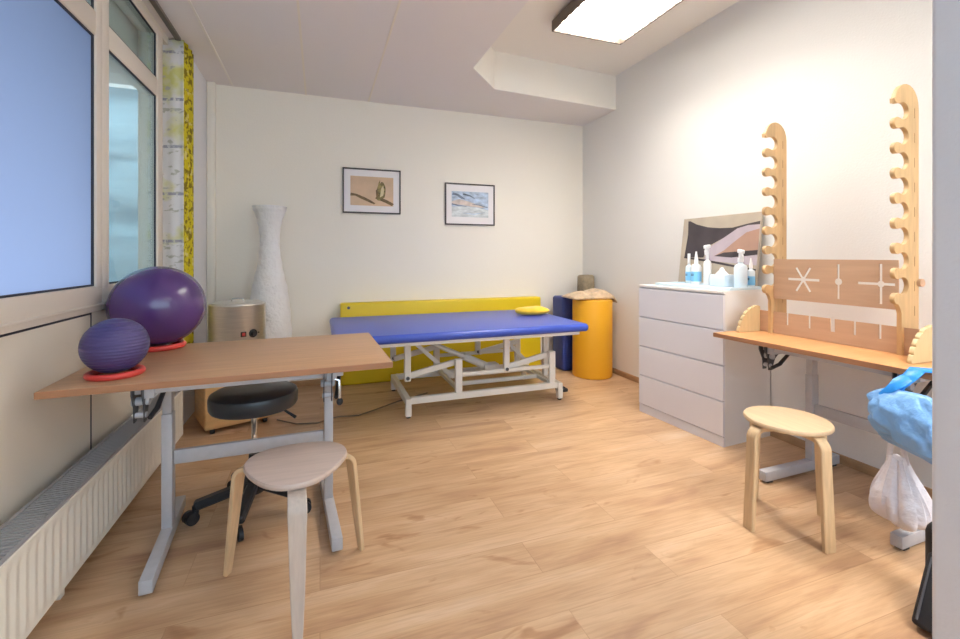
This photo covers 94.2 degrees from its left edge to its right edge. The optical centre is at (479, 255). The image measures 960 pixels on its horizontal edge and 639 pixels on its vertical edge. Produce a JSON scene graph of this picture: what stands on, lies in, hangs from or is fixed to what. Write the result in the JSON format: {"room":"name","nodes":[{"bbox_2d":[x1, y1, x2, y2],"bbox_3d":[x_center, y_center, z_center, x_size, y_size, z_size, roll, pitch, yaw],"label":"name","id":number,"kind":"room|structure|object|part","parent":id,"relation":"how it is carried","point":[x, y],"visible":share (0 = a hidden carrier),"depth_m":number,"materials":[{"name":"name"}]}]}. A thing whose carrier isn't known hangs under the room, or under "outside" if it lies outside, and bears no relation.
{"room":"physical therapy room","nodes":[
{"label":"physical therapy room","id":0,"kind":"room"},
{"bbox_2d":[0,0,168,525],"bbox_3d":[-1.389,-0.149,0.734,0.120,2.750,5.120,0,0,-20],"label":"wall","id":1,"kind":"structure","parent":0,"point":[41,439],"depth_m":1.73,"materials":[{"name":"beige paint"}]},
{"bbox_2d":[0,313,91,449],"bbox_3d":[-1.137,0.595,0.208,0.004,0.663,3.960,0,0,-20],"label":"trim","id":2,"kind":"structure","parent":1,"relation":"attached to","point":[90,314],"depth_m":1.91,"materials":[{"name":"grey rubber"}]},
{"bbox_2d":[0,0,103,334],"bbox_3d":[-1.172,-0.607,0.235,0.093,1.734,4.033,0,0,-20],"label":"window","id":3,"kind":"structure","parent":1,"relation":"in","point":[51,51],"depth_m":1.76,"materials":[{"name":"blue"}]},
{"bbox_2d":[109,0,137,84],"bbox_3d":[-1.624,-1.344,0.639,0.375,0.340,5.100,0,0,-20],"label":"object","id":4,"kind":"object","parent":1,"relation":"attached to","point":[119,22],"depth_m":2.76,"materials":[{"name":"white paint"}]},
{"bbox_2d":[102,0,162,309],"bbox_3d":[-1.999,-0.607,2.541,0.093,1.734,0.867,0,0,-20],"label":"window","id":5,"kind":"structure","parent":1,"relation":"in","point":[146,75],"depth_m":2.84,"materials":[{"name":"beige"}]},
{"bbox_2d":[183,63,206,424],"bbox_3d":[-2.356,-0.149,3.531,0.190,2.750,0.798,0,0,-20],"label":"wall pier","id":6,"kind":"object","parent":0,"point":[200,84],"visible":0.14,"depth_m":3.66,"materials":[{"name":"white paint"}]},
{"bbox_2d":[142,0,615,125],"bbox_3d":[0.274,-1.700,1.754,4.300,0.351,6.118,0,0,-20],"label":"ceiling panel","id":7,"kind":"object","parent":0,"point":[439,54],"visible":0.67,"depth_m":3.41,"materials":[{"name":"white paint"}]},
{"bbox_2d":[149,0,180,40],"bbox_3d":[-1.254,-1.513,0.740,0.032,0.022,5.040,0,0,-20],"label":"rail","id":8,"kind":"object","parent":7,"relation":"attached to","point":[155,4],"depth_m":2.84,"materials":[{"name":"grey metal"}]},
{"bbox_2d":[163,39,193,344],"bbox_3d":[-2.171,-0.356,3.207,0.150,2.305,0.238,0,0,-20],"label":"curtain","id":9,"kind":"object","parent":8,"relation":"hanging from","point":[178,59],"visible":0.69,"depth_m":3.12,"materials":[{"name":"white fabric"}]},
{"bbox_3d":[-2.144,-0.356,3.114,0.143,2.305,0.012,0,0,-3],"label":"white panel","id":10,"kind":"part","parent":9,"relation":"part of","materials":[{"name":"white fabric"}]},
{"bbox_3d":[-2.110,-0.356,3.231,0.019,2.305,0.233,0,0,-20],"label":"yellow panel","id":11,"kind":"part","parent":9,"relation":"part of","materials":[{"name":"yellow fabric"}]},
{"bbox_2d":[187,0,233,86],"bbox_3d":[-1.218,-1.523,1.219,0.014,0.006,5.918,0,0,-20],"label":"trim","id":12,"kind":"structure","parent":7,"relation":"attached to","point":[189,1],"depth_m":3.13,"materials":[{"name":"white paint"}]},
{"bbox_2d":[296,0,306,94],"bbox_3d":[-0.644,-1.523,1.425,0.014,0.006,5.918,0,0,-20],"label":"trim","id":13,"kind":"structure","parent":7,"relation":"attached to","point":[298,7],"depth_m":3.18,"materials":[{"name":"beige paint"}]},
{"bbox_2d":[368,0,401,101],"bbox_3d":[-0.103,-1.523,1.619,0.014,0.006,5.918,0,0,-20],"label":"trim","id":14,"kind":"structure","parent":7,"relation":"attached to","point":[399,2],"depth_m":3.21,"materials":[{"name":"beige paint"}]},
{"bbox_2d":[216,84,582,381],"bbox_3d":[-0.742,-0.349,4.587,4.300,3.150,0.100,0,0,-20],"label":"wall","id":15,"kind":"structure","parent":0,"point":[289,150],"depth_m":4.46,"materials":[{"name":"white paint"}]},
{"bbox_2d":[207,81,215,341],"bbox_3d":[-2.362,-0.149,3.922,0.062,2.750,0.058,0,0,-20],"label":"trim","id":16,"kind":"structure","parent":15,"relation":"attached to","point":[211,86],"depth_m":3.90,"materials":[{"name":"white paint"}]},
{"bbox_2d":[342,167,400,214],"bbox_3d":[-1.065,-0.639,4.404,0.560,0.440,0.022,0,0,-20],"label":"framed picture","id":17,"kind":"object","parent":15,"relation":"attached to","point":[364,190],"visible":1,"depth_m":4.40,"materials":[{"name":"white paper"}]},
{"bbox_2d":[350,176,393,206],"bbox_3d":[-1.062,-0.639,4.405,0.423,0.286,0.002,0,0,-20],"label":"print","id":18,"kind":"object","parent":17,"relation":"attached to","point":[365,191],"depth_m":4.40,"materials":[{"name":"beige paper"}]},
{"bbox_2d":[291,360,541,386],"bbox_3d":[-0.570,1.198,4.588,3.746,0.055,0.014,0,0,-20],"label":"baseboard","id":19,"kind":"structure","parent":15,"relation":"attached to","point":[314,381],"depth_m":4.21,"materials":[{"name":"brown wood"}]},
{"bbox_2d":[445,182,494,225],"bbox_3d":[-0.104,-0.548,4.749,0.556,0.440,0.022,0,0,-20],"label":"framed picture","id":20,"kind":"object","parent":15,"relation":"attached to","point":[465,204],"visible":1,"depth_m":4.75,"materials":[{"name":"white paper"}]},
{"bbox_2d":[452,191,487,217],"bbox_3d":[-0.105,-0.548,4.748,0.413,0.270,0.002,0,0,-20],"label":"print","id":21,"kind":"object","parent":20,"relation":"attached to","point":[465,204],"depth_m":4.75,"materials":[{"name":"paper"}]},
{"bbox_2d":[26,367,931,638],"bbox_3d":[0.274,1.251,1.754,4.300,0.050,6.118,0,0,-20],"label":"floor","id":22,"kind":"structure","parent":0,"point":[586,513],"depth_m":1.91,"materials":[{"name":"brown wood"}]},
{"bbox_2d":[0,391,182,638],"bbox_3d":[-1.510,1.042,1.562,0.123,0.368,2.764,0,0,-20],"label":"radiator","id":23,"kind":"object","parent":22,"relation":"on","point":[43,545],"visible":0.82,"depth_m":1.60,"materials":[{"name":"beige metal"}]},
{"bbox_2d":[0,391,180,565],"bbox_3d":[-1.512,0.866,1.561,0.119,0.015,2.760,0,0,-20],"label":"grille","id":24,"kind":"object","parent":23,"relation":"attached to","point":[25,527],"depth_m":1.64,"materials":[{"name":"grey metal"}]},
{"bbox_2d":[34,333,392,595],"bbox_3d":[-1.091,0.846,2.097,1.223,0.760,0.858,0,0,-21],"label":"table","id":25,"kind":"object","parent":22,"relation":"on","point":[192,366],"visible":0.96,"depth_m":1.92,"materials":[{"name":"beech laminate"},{"name":"light grey painted steel"},{"name":"black plastic"}]},
{"bbox_2d":[83,364,145,381],"bbox_3d":[-1.420,0.454,1.738,0.191,0.025,0.191,0,0,-20],"label":"ring","id":26,"kind":"object","parent":25,"relation":"on","point":[91,375],"visible":0.82,"depth_m":1.68,"materials":[{"name":"red plastic"}]},
{"bbox_2d":[78,318,149,372],"bbox_3d":[-1.420,0.348,1.738,0.217,0.211,0.217,0,0,-20],"label":"exercise ball","id":27,"kind":"object","parent":26,"relation":"on","point":[114,345],"visible":1,"depth_m":1.67,"materials":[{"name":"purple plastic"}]},
{"bbox_3d":[-1.377,0.514,2.004,0.040,0.043,0.706,0,0,-21],"label":"support arm","id":28,"kind":"part","parent":25,"relation":"part of"},
{"bbox_2d":[106,266,205,345],"bbox_3d":[-1.625,0.252,2.256,0.412,0.400,0.412,0,0,-20],"label":"exercise ball","id":29,"kind":"object","parent":25,"relation":"on","point":[169,303],"visible":0.85,"depth_m":2.13,"materials":[{"name":"purple plastic"}]},
{"bbox_3d":[-1.260,0.560,1.757,0.020,0.119,0.151,0,0,-11],"label":"lever","id":30,"kind":"part","parent":25,"relation":"part of","materials":[{"name":"black plastic"}]},
{"bbox_2d":[148,339,186,352],"bbox_3d":[-1.625,0.452,2.256,0.238,0.028,0.238,0,0,-20],"label":"ring","id":31,"kind":"object","parent":25,"relation":"on","point":[181,343],"visible":0.47,"depth_m":2.19,"materials":[{"name":"red plastic"}]},
{"bbox_3d":[-1.347,0.926,1.928,0.040,0.500,0.056,0,0,-21],"label":"leg","id":32,"kind":"part","parent":25,"relation":"part of","materials":[{"name":"grey metal"}]},
{"bbox_3d":[-0.954,0.507,1.822,0.756,0.028,0.040,0,0,-21],"label":"rail","id":33,"kind":"part","parent":25,"relation":"part of","materials":[{"name":"grey metal"}]},
{"bbox_3d":[-0.736,0.926,2.166,0.040,0.500,0.056,0,0,-21],"label":"leg","id":34,"kind":"part","parent":25,"relation":"part of","materials":[{"name":"grey metal"}]},
{"bbox_3d":[-0.765,0.514,2.241,0.040,0.043,0.706,0,0,-21],"label":"support arm","id":35,"kind":"part","parent":25,"relation":"part of"},
{"bbox_3d":[-0.635,0.560,2.000,0.020,0.119,0.151,0,0,-11],"label":"lever","id":36,"kind":"part","parent":25,"relation":"part of","materials":[{"name":"silver metal"}]},
{"bbox_3d":[-0.604,0.626,1.920,0.028,0.032,0.028,0,0,-21],"label":"crank knob","id":37,"kind":"part","parent":25,"relation":"part of","materials":[{"name":"black plastic"}]},
{"bbox_2d":[195,387,272,433],"bbox_3d":[-1.825,0.976,3.307,0.440,0.500,0.380,0,0,-42],"label":"wooden box","id":38,"kind":"object","parent":22,"relation":"on","point":[207,422],"visible":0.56,"depth_m":3.08,"materials":[{"name":"brown wood"}]},
{"bbox_2d":[208,298,265,341],"bbox_3d":[-1.797,0.517,3.307,0.382,0.418,0.382,0,0,-20],"label":"heater","id":39,"kind":"object","parent":38,"relation":"on","point":[228,320],"visible":0.79,"depth_m":3.16,"materials":[{"name":"silver metal"}]},
{"bbox_3d":[-1.797,0.342,3.307,0.344,0.015,0.344,0,0,-20],"label":"lid","id":40,"kind":"part","parent":39,"relation":"part of","materials":[{"name":"metal"}]},
{"bbox_2d":[181,381,310,541],"bbox_3d":[-1.107,0.934,2.150,0.555,0.584,0.558,0,0,-20],"label":"stool","id":41,"kind":"object","parent":22,"relation":"on","point":[253,402],"visible":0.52,"depth_m":2.06,"materials":[{"name":"black leather"}]},
{"bbox_3d":[-1.096,0.688,2.167,0.394,0.092,0.394,0,0,-20],"label":"seat","id":42,"kind":"part","parent":41,"relation":"part of","materials":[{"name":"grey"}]},
{"bbox_3d":[-1.034,0.759,2.181,0.278,0.058,0.116,0,0,-12],"label":"lever","id":43,"kind":"part","parent":41,"relation":"part of","materials":[{"name":"black plastic"}]},
{"bbox_2d":[250,205,291,381],"bbox_3d":[-1.798,0.401,3.816,0.356,1.650,0.355,0,0,-20],"label":"floor lamp","id":44,"kind":"object","parent":22,"relation":"on","point":[269,285],"visible":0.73,"depth_m":3.73,"materials":[{"name":"white paper"}]},
{"bbox_2d":[223,441,364,638],"bbox_3d":[-0.751,1.000,1.672,0.469,0.450,0.494,0,0,10],"label":"stool","id":45,"kind":"object","parent":22,"relation":"on","point":[292,468],"visible":1,"depth_m":1.63,"materials":[{"name":"brown wood"}]},
{"bbox_3d":[-0.887,1.010,1.702,0.191,0.429,0.060,0,0,11],"label":"leg","id":46,"kind":"part","parent":45,"relation":"part of","materials":[{"name":"brown wood"}]},
{"bbox_3d":[-0.692,0.787,1.683,0.370,0.025,0.362,0,0,-20],"label":"seat","id":47,"kind":"part","parent":45,"relation":"part of","materials":[{"name":"brown wood"}]},
{"bbox_3d":[-0.606,1.010,1.480,0.060,0.429,0.179,0,0,-23],"label":"leg","id":48,"kind":"part","parent":45,"relation":"part of","materials":[{"name":"beige wood"}]},
{"bbox_3d":[-0.550,1.010,1.808,0.060,0.429,0.175,0,0,43],"label":"leg","id":49,"kind":"part","parent":45,"relation":"part of","materials":[{"name":"brown wood"}]},
{"bbox_2d":[277,393,426,424],"bbox_3d":[-0.928,1.217,3.547,1.237,0.016,0.228,0,0,-33],"label":"power cable","id":50,"kind":"object","parent":22,"relation":"on","point":[423,393],"visible":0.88,"depth_m":3.40,"materials":[{"name":"brown plastic"}]},
{"bbox_2d":[340,296,540,385],"bbox_3d":[-0.339,0.837,4.601,2.110,0.778,0.119,0,0,-20],"label":"foam mat","id":51,"kind":"object","parent":22,"relation":"on","point":[529,347],"visible":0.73,"depth_m":4.50,"materials":[{"name":"yellow plastic"}]},
{"bbox_2d":[330,310,587,418],"bbox_3d":[-0.223,0.881,3.714,1.932,0.690,1.082,0,0,-20],"label":"table","id":52,"kind":"object","parent":22,"relation":"on","point":[433,329],"visible":0.91,"depth_m":3.60,"materials":[{"name":"blue leather"}]},
{"bbox_3d":[-0.585,0.883,4.082,0.413,0.129,0.022,0,0,-20],"label":"lift arm","id":53,"kind":"part","parent":52,"relation":"part of","materials":[{"name":"white metal"}]},
{"bbox_3d":[-0.374,0.883,3.494,0.413,0.129,0.022,0,0,-20],"label":"lift arm","id":54,"kind":"part","parent":52,"relation":"part of","materials":[{"name":"white metal"}]},
{"bbox_3d":[-0.408,0.945,4.188,0.056,0.267,0.036,0,0,-20],"label":"post","id":55,"kind":"part","parent":52,"relation":"part of","materials":[{"name":"white metal"}]},
{"bbox_3d":[-0.170,0.945,3.525,0.056,0.267,0.036,0,0,-20],"label":"post","id":56,"kind":"part","parent":52,"relation":"part of","materials":[{"name":"white metal"}]},
{"bbox_3d":[-0.221,0.567,3.708,1.932,0.062,1.070,0,0,-20],"label":"mattress","id":57,"kind":"part","parent":52,"relation":"part of","materials":[{"name":"blue leather"}]},
{"bbox_3d":[-0.018,0.936,4.328,0.770,0.030,0.020,0,0,-20],"label":"rail","id":58,"kind":"part","parent":52,"relation":"part of","materials":[{"name":"white metal"}]},
{"bbox_3d":[-0.054,1.103,3.941,1.344,0.055,0.765,0,0,-20],"label":"frame","id":59,"kind":"part","parent":52,"relation":"part of","materials":[{"name":"white metal"}]},
{"bbox_3d":[-0.221,0.612,3.708,1.812,0.029,0.970,0,0,-20],"label":"frame","id":60,"kind":"part","parent":52,"relation":"part of","materials":[{"name":"white metal"}]},
{"bbox_3d":[0.102,1.076,3.994,0.820,0.032,0.670,0,0,-20],"label":"rail","id":61,"kind":"part","parent":52,"relation":"part of","materials":[{"name":"white metal"}]},
{"bbox_3d":[0.189,0.883,4.360,0.428,0.129,0.022,0,0,-20],"label":"lift arm","id":62,"kind":"part","parent":52,"relation":"part of","materials":[{"name":"white metal"}]},
{"bbox_3d":[0.221,0.936,3.665,0.770,0.030,0.020,0,0,-20],"label":"rail","id":63,"kind":"part","parent":52,"relation":"part of","materials":[{"name":"white metal"}]},
{"bbox_3d":[0.373,0.945,4.468,0.056,0.267,0.036,0,0,-20],"label":"post","id":64,"kind":"part","parent":52,"relation":"part of","materials":[{"name":"white metal"}]},
{"bbox_3d":[0.400,0.883,3.772,0.428,0.129,0.022,0,0,-20],"label":"lift arm","id":65,"kind":"part","parent":52,"relation":"part of","materials":[{"name":"white metal"}]},
{"bbox_2d":[515,306,549,314],"bbox_3d":[0.480,0.496,4.082,0.330,0.076,0.200,0,0,-14],"label":"pillow","id":66,"kind":"object","parent":52,"relation":"on","point":[530,310],"visible":1,"depth_m":4.01,"materials":[{"name":"yellow fabric"}]},
{"bbox_3d":[0.594,0.854,4.059,0.050,0.459,0.040,0,0,-20],"label":"post","id":67,"kind":"part","parent":52,"relation":"part of","materials":[{"name":"white metal"}]},
{"bbox_3d":[0.611,0.945,3.805,0.056,0.267,0.036,0,0,-20],"label":"post","id":68,"kind":"part","parent":52,"relation":"part of","materials":[{"name":"white metal"}]},
{"bbox_2d":[553,295,572,370],"bbox_3d":[1.041,0.831,4.915,0.430,0.790,0.240,0,0,-20],"label":"foam block","id":69,"kind":"object","parent":22,"relation":"on","point":[562,307],"visible":0.34,"depth_m":4.76,"materials":[{"name":"blue leather"}]},
{"bbox_2d":[572,299,611,379],"bbox_3d":[1.155,0.832,4.590,0.400,0.788,0.400,0,0,-20],"label":"roll","id":70,"kind":"object","parent":22,"relation":"on","point":[592,348],"visible":0.81,"depth_m":4.41,"materials":[{"name":"orange plastic"}]},
{"bbox_2d":[562,288,616,302],"bbox_3d":[1.131,0.406,4.606,0.492,0.139,0.350,0,0,-12],"label":"blanket","id":71,"kind":"object","parent":70,"relation":"on","point":[594,293],"visible":0.98,"depth_m":4.50,"materials":[{"name":"beige fabric"}]},
{"bbox_2d":[577,275,593,290],"bbox_3d":[1.182,0.323,4.982,0.173,0.225,0.125,0,0,-28],"label":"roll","id":72,"kind":"object","parent":71,"relation":"on","point":[584,282],"visible":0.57,"depth_m":4.93,"materials":[{"name":"fabric"}]},
{"bbox_2d":[639,284,769,446],"bbox_3d":[1.619,0.726,3.285,0.462,1.000,0.740,0,0,-24],"label":"dresser","id":73,"kind":"object","parent":22,"relation":"on","point":[694,381],"visible":0.89,"depth_m":3.02,"materials":[{"name":"white wood"}]},
{"bbox_3d":[1.422,0.362,3.198,0.034,0.223,0.738,0,0,-24],"label":"drawer","id":74,"kind":"part","parent":73,"relation":"part of","materials":[{"name":"white wood"}]},
{"bbox_3d":[1.422,0.590,3.198,0.034,0.223,0.738,0,0,-24],"label":"drawer","id":75,"kind":"part","parent":73,"relation":"part of","materials":[{"name":"white wood"}]},
{"bbox_3d":[1.422,0.818,3.198,0.034,0.223,0.738,0,0,-24],"label":"drawer","id":76,"kind":"part","parent":73,"relation":"part of","materials":[{"name":"white wood"}]},
{"bbox_3d":[1.422,1.046,3.198,0.034,0.223,0.738,0,0,-24],"label":"drawer","id":77,"kind":"part","parent":73,"relation":"part of","materials":[{"name":"white wood"}]},
{"bbox_3d":[1.619,0.235,3.285,0.462,0.018,0.740,0,0,-24],"label":"panel","id":78,"kind":"part","parent":73,"relation":"part of","materials":[{"name":"white wood"}]},
{"bbox_2d":[655,282,760,290],"bbox_3d":[1.627,0.215,3.233,0.310,0.020,0.630,0,0,-24],"label":"tray","id":79,"kind":"object","parent":73,"relation":"on","point":[676,284],"visible":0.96,"depth_m":3.10,"materials":[{"name":"white plastic"}]},
{"bbox_2d":[685,253,690,282],"bbox_3d":[1.654,0.098,3.531,0.054,0.235,0.052,0,0,-20],"label":"bottle","id":80,"kind":"object","parent":79,"relation":"on","point":[688,267],"visible":0.82,"depth_m":3.52,"materials":[{"name":"white plastic"}]},
{"bbox_2d":[691,251,701,284],"bbox_3d":[1.642,0.090,3.387,0.074,0.250,0.073,0,0,-20],"label":"bottle","id":81,"kind":"object","parent":79,"relation":"on","point":[696,269],"visible":0.98,"depth_m":3.36,"materials":[{"name":"white plastic"}]},
{"bbox_2d":[703,245,711,284],"bbox_3d":[1.674,0.065,3.287,0.082,0.300,0.054,0,0,-40],"label":"bottle","id":82,"kind":"object","parent":79,"relation":"on","point":[707,266],"visible":0.92,"depth_m":3.27,"materials":[{"name":"white plastic"}]},
{"bbox_2d":[709,267,733,286],"bbox_3d":[1.721,0.148,3.170,0.100,0.135,0.135,0,0,-20],"label":"box","id":83,"kind":"object","parent":79,"relation":"on","point":[721,278],"visible":0.93,"depth_m":3.13,"materials":[{"name":"white"}]},
{"bbox_2d":[734,249,747,287],"bbox_3d":[1.767,0.084,3.022,0.082,0.262,0.087,0,0,10],"label":"bottle","id":84,"kind":"object","parent":79,"relation":"on","point":[740,269],"visible":0.88,"depth_m":3.00,"materials":[{"name":"white plastic"}]},
{"bbox_2d":[748,258,754,286],"bbox_3d":[1.844,0.115,3.037,0.052,0.200,0.050,0,0,-20],"label":"bottle","id":85,"kind":"object","parent":79,"relation":"on","point":[751,273],"visible":0.7,"depth_m":3.02,"materials":[{"name":"white plastic"}]},
{"bbox_2d":[678,212,763,285],"bbox_3d":[1.804,-0.040,3.393,0.083,0.533,0.700,0,0,-20],"label":"picture","id":86,"kind":"object","parent":73,"relation":"on","point":[726,234],"visible":0.7,"depth_m":3.34},
{"bbox_2d":[743,406,835,553],"bbox_3d":[1.409,0.983,2.049,0.346,0.482,0.347,0,0,34],"label":"round stool","id":87,"kind":"object","parent":22,"relation":"on","point":[815,428],"visible":1,"depth_m":1.98,"materials":[{"name":"brown wood"}]},
{"bbox_3d":[1.388,0.995,2.180,0.052,0.459,0.167,0,0,-9],"label":"leg","id":88,"kind":"part","parent":87,"relation":"part of","materials":[{"name":"brown wood"}]},
{"bbox_3d":[1.279,0.995,2.019,0.167,0.459,0.052,0,0,-13],"label":"leg","id":89,"kind":"part","parent":87,"relation":"part of","materials":[{"name":"brown wood"}]},
{"bbox_3d":[1.409,0.754,2.048,0.346,0.024,0.346,0,0,-20],"label":"seat","id":90,"kind":"part","parent":87,"relation":"part of","materials":[{"name":"brown wood"}]},
{"bbox_3d":[1.432,0.995,1.917,0.080,0.458,0.173,0,0,-20],"label":"leg","id":91,"kind":"part","parent":87,"relation":"part of","materials":[{"name":"brown wood"}]},
{"bbox_3d":[1.540,0.995,2.076,0.167,0.459,0.052,0,0,-12],"label":"leg","id":92,"kind":"part","parent":87,"relation":"part of","materials":[{"name":"brown wood"}]},
{"bbox_2d":[713,331,931,550],"bbox_3d":[1.916,0.846,2.255,0.620,0.760,1.223,0,0,-21],"label":"table","id":93,"kind":"object","parent":22,"relation":"on","point":[770,345],"visible":0.6,"depth_m":2.36,"materials":[{"name":"orange wood"}]},
{"bbox_3d":[1.813,0.514,2.520,0.505,0.043,0.040,0,0,-21],"label":"support arm","id":94,"kind":"part","parent":93,"relation":"part of"},
{"bbox_3d":[1.659,0.560,2.442,0.151,0.119,0.020,0,0,-10],"label":"lever","id":95,"kind":"part","parent":93,"relation":"part of","materials":[{"name":"black plastic"}]},
{"bbox_3d":[1.899,0.926,2.553,0.056,0.500,0.040,0,0,-21],"label":"leg","id":96,"kind":"part","parent":93,"relation":"part of","materials":[{"name":"grey metal"}]},
{"bbox_2d":[736,84,931,363],"bbox_3d":[1.864,-0.173,2.382,0.317,1.277,0.863,0,0,-20],"label":"peg rack","id":97,"kind":"object","parent":93,"relation":"on","point":[906,338],"visible":0.99,"depth_m":2.27,"materials":[{"name":"brown wood"}]},
{"bbox_3d":[1.889,0.400,2.391,0.006,0.128,0.845,0,0,-20],"label":"board","id":98,"kind":"part","parent":97,"relation":"part of","materials":[{"name":"brown wood"}]},
{"bbox_3d":[2.103,0.128,2.127,0.038,0.038,0.014,0,0,-20],"label":"knob","id":99,"kind":"part","parent":97,"relation":"part of","materials":[{"name":"brown wood"}]},
{"bbox_3d":[1.709,0.507,2.166,0.040,0.028,0.690,0,0,-21],"label":"rail","id":100,"kind":"part","parent":93,"relation":"part of","materials":[{"name":"grey metal"}]},
{"bbox_2d":[867,367,931,463],"bbox_3d":[1.768,0.634,1.719,0.403,0.368,0.236,0,0,29],"label":"bag","id":101,"kind":"object","parent":93,"relation":"hanging from","point":[902,418],"visible":0.67,"depth_m":1.75,"materials":[{"name":"blue plastic"}]},
{"bbox_3d":[1.682,0.526,1.798,0.104,0.093,0.048,0,0,14],"label":"handle","id":102,"kind":"part","parent":101,"relation":"part of","materials":[{"name":"blue plastic"}]},
{"bbox_2d":[869,443,931,531],"bbox_3d":[1.730,0.922,1.836,0.149,0.379,0.207,0,0,-20],"label":"bag","id":103,"kind":"object","parent":101,"relation":"hanging from","point":[897,495],"visible":0.94,"depth_m":1.80,"materials":[{"name":"white plastic"}]},
{"bbox_3d":[1.725,0.793,1.841,0.002,0.120,0.080,0,0,-20],"label":"bag handle","id":104,"kind":"part","parent":103,"relation":"part of","materials":[{"name":"white plastic"}]},
{"bbox_3d":[1.834,0.506,1.767,0.332,0.112,0.057,0,0,17],"label":"handle","id":105,"kind":"part","parent":101,"relation":"part of","materials":[{"name":"blue plastic"}]},
{"bbox_3d":[1.873,0.560,1.876,0.151,0.119,0.020,0,0,-10],"label":"lever","id":106,"kind":"part","parent":93,"relation":"part of","materials":[{"name":"black plastic"}]},
{"bbox_2d":[912,522,931,633],"bbox_3d":[1.575,1.076,1.434,0.260,0.300,0.260,0,0,-26],"label":"case","id":107,"kind":"object","parent":22,"relation":"on","point":[922,613],"visible":0.38,"depth_m":1.47,"materials":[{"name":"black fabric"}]},
{"bbox_2d":[491,0,739,75],"bbox_3d":[0.274,-1.915,1.754,4.300,0.079,6.118,0,0,-20],"label":"ceiling","id":108,"kind":"structure","parent":0,"point":[529,34],"depth_m":3.84,"materials":[{"name":"white paint"}]},
{"bbox_2d":[552,0,683,44],"bbox_3d":[1.125,-1.812,2.921,0.650,0.085,1.500,0,0,-20],"label":"ceiling light","id":109,"kind":"object","parent":108,"relation":"attached to","point":[610,21],"visible":1,"depth_m":3.36,"materials":[{"name":"glowing white plastic diffuser"},{"name":"dark brown metal frame"}]},
{"bbox_2d":[563,0,660,33],"bbox_3d":[1.125,-1.821,2.921,0.624,0.001,1.474,0,0,-20],"label":"diffuser","id":110,"kind":"object","parent":109,"relation":"attached to","point":[606,1],"depth_m":3.36,"materials":[{"name":"white plastic"}]},
{"bbox_2d":[583,0,931,488],"bbox_3d":[2.250,-0.349,2.464,0.100,3.150,5.918,0,0,-20],"label":"wall","id":111,"kind":"structure","parent":0,"point":[682,139],"depth_m":3.00,"materials":[{"name":"white paint"}]},
{"bbox_2d":[612,367,931,498],"bbox_3d":[2.197,1.198,2.444,0.014,0.055,5.918,0,0,-20],"label":"baseboard","id":112,"kind":"structure","parent":111,"relation":"attached to","point":[862,467],"depth_m":2.66,"materials":[{"name":"brown wood"}]},
{"bbox_2d":[932,0,959,638],"bbox_3d":[1.224,-0.314,0.890,0.335,3.080,0.350,0,0,-20],"label":"wall column","id":113,"kind":"structure","parent":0,"point":[945,13],"depth_m":0.97,"materials":[{"name":"white paint"}]},
{"label":"outside","id":114,"kind":"structure","parent":0,"visible":0},
{"bbox_3d":[-8.214,1.426,0.241,12.700,0.100,22.000,0,0,-20],"label":"ground","id":115,"kind":"structure","parent":114,"visible":0},
{"bbox_2d":[109,87,137,281],"bbox_3d":[-7.553,-1.949,5.949,7.800,6.650,0.300,0,0,-20],"label":"window pane","id":116,"kind":"object","parent":115,"relation":"on","point":[123,102],"depth_m":6.61,"materials":[{"name":"glass"}]},
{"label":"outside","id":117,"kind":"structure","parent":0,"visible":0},
{"bbox_2d":[109,83,135,88],"bbox_3d":[-2.568,-1.639,0.141,2.460,0.170,8.000,0,0,-20],"label":"canopy","id":118,"kind":"object","parent":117,"point":[110,84],"depth_m":4.09,"materials":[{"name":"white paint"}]}
]}

